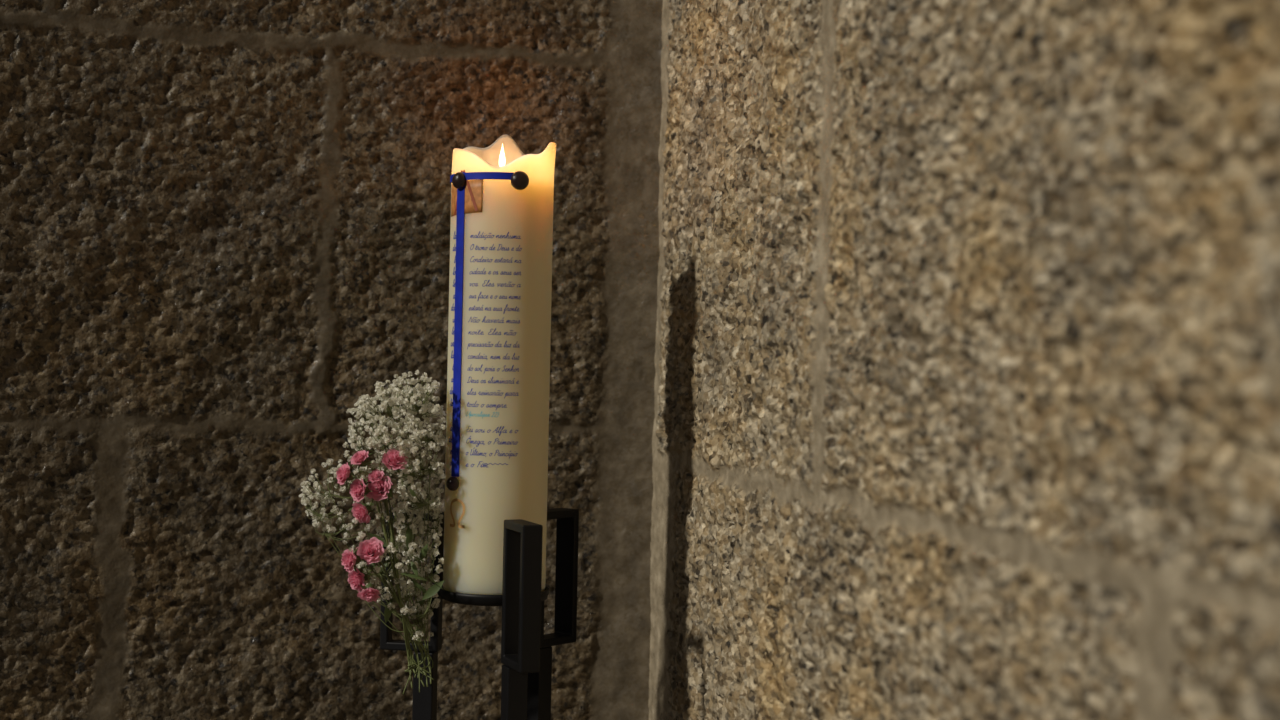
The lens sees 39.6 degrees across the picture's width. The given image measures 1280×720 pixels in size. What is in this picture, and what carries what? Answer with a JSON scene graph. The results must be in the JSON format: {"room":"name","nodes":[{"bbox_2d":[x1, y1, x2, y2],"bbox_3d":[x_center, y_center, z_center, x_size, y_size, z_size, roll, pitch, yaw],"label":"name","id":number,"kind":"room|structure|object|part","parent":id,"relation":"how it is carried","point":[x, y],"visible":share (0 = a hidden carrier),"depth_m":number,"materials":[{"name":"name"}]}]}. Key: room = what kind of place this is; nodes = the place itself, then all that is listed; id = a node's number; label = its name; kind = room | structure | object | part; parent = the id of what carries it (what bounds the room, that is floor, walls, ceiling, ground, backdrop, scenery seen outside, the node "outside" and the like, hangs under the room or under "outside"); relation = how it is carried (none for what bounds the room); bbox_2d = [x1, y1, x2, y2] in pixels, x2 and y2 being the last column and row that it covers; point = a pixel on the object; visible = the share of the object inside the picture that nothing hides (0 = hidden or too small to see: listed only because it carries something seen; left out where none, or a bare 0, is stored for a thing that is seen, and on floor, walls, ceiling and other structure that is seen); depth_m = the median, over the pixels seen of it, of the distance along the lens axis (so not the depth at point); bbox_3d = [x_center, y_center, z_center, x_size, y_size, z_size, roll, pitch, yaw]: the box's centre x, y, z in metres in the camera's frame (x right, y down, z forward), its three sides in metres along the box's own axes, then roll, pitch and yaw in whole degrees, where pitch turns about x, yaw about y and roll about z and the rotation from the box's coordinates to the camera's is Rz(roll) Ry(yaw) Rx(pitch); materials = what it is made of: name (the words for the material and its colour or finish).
{"room":"church","nodes":[
{"label":"church","id":0,"kind":"room"},
{"bbox_2d":[0,0,662,719],"bbox_3d":[-0.897,-0.014,1.329,1.914,2.310,0.070,1,0,-16],"label":"wall","id":1,"kind":"structure","parent":0,"point":[224,223],"depth_m":1.52,"materials":[{"name":"stone"}]},
{"bbox_2d":[648,0,1279,719],"bbox_3d":[0.291,0.011,0.337,0.015,2.310,2.612,1,0,-13],"label":"wall","id":2,"kind":"structure","parent":0,"point":[966,386],"depth_m":0.90,"materials":[{"name":"stone"}]},
{"bbox_3d":[-0.661,1.156,0.125,1.940,0.040,2.640,1,0,-13],"label":"floor","id":3,"kind":"structure","parent":0,"visible":0},
{"bbox_2d":[380,508,578,719],"bbox_3d":[-0.135,0.634,1.382,0.178,1.027,0.181,1,0,-5],"label":"candle stand","id":4,"kind":"object","parent":3,"relation":"on","point":[526,651],"visible":0.76,"depth_m":1.39,"materials":[{"name":"black metal"}]},
{"bbox_2d":[299,370,446,693],"bbox_3d":[-0.203,0.132,1.352,0.112,0.251,0.068,1,0,-13],"label":"flower bouquet","id":5,"kind":"object","parent":4,"relation":"attached to","point":[393,457],"visible":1,"depth_m":1.35,"materials":[{"name":"white plant"}]},
{"bbox_3d":[-0.212,0.152,1.357,0.095,0.104,0.026,1,0,-1],"label":"stem","id":6,"kind":"part","parent":5,"relation":"part of","materials":[{"name":"green plant"}]},
{"bbox_3d":[-0.210,0.189,1.358,0.078,0.137,0.042,1,0,-12],"label":"stem","id":7,"kind":"part","parent":5,"relation":"part of","materials":[{"name":"green plant"}]},
{"bbox_3d":[-0.206,0.160,1.359,0.102,0.163,0.036,1,0,-12],"label":"stem","id":8,"kind":"part","parent":5,"relation":"part of","materials":[{"name":"green plant"}]},
{"bbox_3d":[-0.204,0.140,1.364,0.078,0.134,0.036,1,0,-12],"label":"stem","id":9,"kind":"part","parent":5,"relation":"part of","materials":[{"name":"green plant"}]},
{"bbox_3d":[-0.205,0.156,1.368,0.073,0.103,0.026,1,0,-12],"label":"stem","id":10,"kind":"part","parent":5,"relation":"part of","materials":[{"name":"green plant"}]},
{"bbox_3d":[-0.196,0.170,1.353,0.057,0.068,0.044,1,0,-12],"label":"stem","id":11,"kind":"part","parent":5,"relation":"part of","materials":[{"name":"green plant"}]},
{"bbox_3d":[-0.190,0.161,1.349,0.020,0.156,0.064,1,0,38],"label":"rose stem","id":12,"kind":"part","parent":5,"relation":"part of","materials":[{"name":"green plant"}]},
{"bbox_3d":[-0.197,0.149,1.362,0.061,0.213,0.035,1,0,-12],"label":"stem","id":13,"kind":"part","parent":5,"relation":"part of","materials":[{"name":"green plant"}]},
{"bbox_3d":[-0.197,0.161,1.369,0.050,0.089,0.037,1,0,29],"label":"stem","id":14,"kind":"part","parent":5,"relation":"part of","materials":[{"name":"green plant"}]},
{"bbox_3d":[-0.195,0.117,1.368,0.060,0.177,0.032,1,0,-12],"label":"stem","id":15,"kind":"part","parent":5,"relation":"part of","materials":[{"name":"green plant"}]},
{"bbox_3d":[-0.197,0.183,1.369,0.052,0.053,0.030,1,0,-33],"label":"stem","id":16,"kind":"part","parent":5,"relation":"part of","materials":[{"name":"green plant"}]},
{"bbox_3d":[-0.187,0.200,1.356,0.022,0.107,0.048,1,0,44],"label":"rose stem","id":17,"kind":"part","parent":5,"relation":"part of","materials":[{"name":"green plant"}]},
{"bbox_3d":[-0.190,0.122,1.354,0.030,0.157,0.044,1,0,18],"label":"stem","id":18,"kind":"part","parent":5,"relation":"part of","materials":[{"name":"green plant"}]},
{"bbox_3d":[-0.186,0.204,1.354,0.017,0.097,0.058,1,0,36],"label":"rose stem","id":19,"kind":"part","parent":5,"relation":"part of","materials":[{"name":"green plant"}]},
{"bbox_3d":[-0.186,0.158,1.354,0.019,0.152,0.081,1,45,38],"label":"rose stem","id":20,"kind":"part","parent":5,"relation":"part of","materials":[{"name":"green plant"}]},
{"bbox_3d":[-0.188,0.155,1.358,0.041,0.107,0.038,1,0,-12],"label":"stem","id":21,"kind":"part","parent":5,"relation":"part of","materials":[{"name":"green plant"}]},
{"bbox_3d":[-0.184,0.202,1.357,0.021,0.095,0.028,1,17,43],"label":"rose stem","id":22,"kind":"part","parent":5,"relation":"part of","materials":[{"name":"green plant"}]},
{"bbox_3d":[-0.183,0.170,1.356,0.015,0.156,0.049,1,0,31],"label":"rose stem","id":23,"kind":"part","parent":5,"relation":"part of","materials":[{"name":"green plant"}]},
{"bbox_3d":[-0.179,0.176,1.361,0.019,0.155,0.036,1,28,43],"label":"rose stem","id":24,"kind":"part","parent":5,"relation":"part of","materials":[{"name":"green plant"}]},
{"bbox_3d":[-0.185,0.131,1.358,0.062,0.232,0.050,1,0,-12],"label":"stem","id":25,"kind":"part","parent":5,"relation":"part of","materials":[{"name":"green plant"}]},
{"bbox_3d":[-0.182,0.170,1.357,0.016,0.146,0.045,1,0,30],"label":"rose stem","id":26,"kind":"part","parent":5,"relation":"part of","materials":[{"name":"green plant"}]},
{"bbox_3d":[-0.184,0.124,1.375,0.021,0.160,0.039,1,0,-44],"label":"stem","id":27,"kind":"part","parent":5,"relation":"part of","materials":[{"name":"green plant"}]},
{"bbox_3d":[-0.184,0.169,1.352,0.013,0.154,0.060,1,0,36],"label":"rose stem","id":28,"kind":"part","parent":5,"relation":"part of","materials":[{"name":"green plant"}]},
{"bbox_3d":[-0.182,0.205,1.357,0.028,0.076,0.050,1,0,20],"label":"stem","id":29,"kind":"part","parent":5,"relation":"part of","materials":[{"name":"green plant"}]},
{"bbox_3d":[-0.178,0.161,1.362,0.018,0.162,0.045,1,0,36],"label":"rose stem","id":30,"kind":"part","parent":5,"relation":"part of","materials":[{"name":"green plant"}]},
{"bbox_3d":[-0.180,0.135,1.357,0.046,0.138,0.050,1,0,8],"label":"stem","id":31,"kind":"part","parent":5,"relation":"part of","materials":[{"name":"green plant"}]},
{"bbox_3d":[-0.186,0.198,1.354,0.069,0.104,0.019,1,0,-34],"label":"rose stem","id":32,"kind":"part","parent":5,"relation":"part of","materials":[{"name":"green plant"}]},
{"bbox_3d":[-0.171,0.193,1.356,0.028,0.043,0.045,1,0,14],"label":"stem","id":33,"kind":"part","parent":5,"relation":"part of","materials":[{"name":"green plant"}]},
{"bbox_3d":[-0.172,0.144,1.356,0.040,0.112,0.046,1,0,14],"label":"stem","id":34,"kind":"part","parent":5,"relation":"part of","materials":[{"name":"green plant"}]},
{"bbox_3d":[-0.171,0.186,1.357,0.031,0.104,0.040,1,0,-12],"label":"stem","id":35,"kind":"part","parent":5,"relation":"part of","materials":[{"name":"green plant"}]},
{"bbox_3d":[-0.171,0.106,1.355,0.038,0.192,0.038,1,0,-12],"label":"stem","id":36,"kind":"part","parent":5,"relation":"part of","materials":[{"name":"green plant"}]},
{"bbox_3d":[-0.168,0.221,1.362,0.022,0.049,0.041,1,0,-21],"label":"stem","id":37,"kind":"part","parent":5,"relation":"part of","materials":[{"name":"green plant"}]},
{"bbox_3d":[-0.170,0.176,1.362,0.034,0.128,0.031,1,0,-12],"label":"stem","id":38,"kind":"part","parent":5,"relation":"part of","materials":[{"name":"green plant"}]},
{"bbox_3d":[-0.168,0.138,1.354,0.033,0.142,0.033,1,0,-12],"label":"stem","id":39,"kind":"part","parent":5,"relation":"part of","materials":[{"name":"green plant"}]},
{"bbox_3d":[-0.166,0.147,1.361,0.028,0.204,0.043,1,0,-12],"label":"stem","id":40,"kind":"part","parent":5,"relation":"part of","materials":[{"name":"green plant"}]},
{"bbox_3d":[-0.163,0.175,1.364,0.018,0.072,0.028,1,0,-12],"label":"stem","id":41,"kind":"part","parent":5,"relation":"part of","materials":[{"name":"green plant"}]},
{"bbox_3d":[-0.178,0.688,1.400,0.016,0.917,0.016,1,0,8],"label":"leg","id":42,"kind":"part","parent":4,"relation":"part of","materials":[{"name":"black metal"}]},
{"bbox_3d":[-0.114,0.184,1.392,0.086,0.010,0.086,1,0,-5],"label":"plate","id":43,"kind":"part","parent":4,"relation":"part of","materials":[{"name":"black metal"}]},
{"bbox_2d":[443,135,555,594],"bbox_3d":[-0.110,-0.001,1.389,0.083,0.361,0.087,1,0,-4],"label":"pillar candle","id":44,"kind":"object","parent":4,"relation":"on","point":[502,197],"visible":0.98,"depth_m":1.36,"materials":[{"name":"beige wax"}]},
{"bbox_3d":[-0.135,-0.124,1.366,0.005,0.027,0.038,1,0,-45],"label":"alpha panel","id":45,"kind":"part","parent":44,"relation":"part of","materials":[{"name":"orange wax"}]},
{"bbox_3d":[-0.104,0.689,1.342,0.016,0.917,0.016,1,0,-23],"label":"leg","id":46,"kind":"part","parent":4,"relation":"part of","materials":[{"name":"black metal"}]},
{"bbox_3d":[-0.091,0.690,1.434,0.016,0.917,0.016,1,0,38],"label":"leg","id":47,"kind":"part","parent":4,"relation":"part of","materials":[{"name":"black metal"}]}
]}

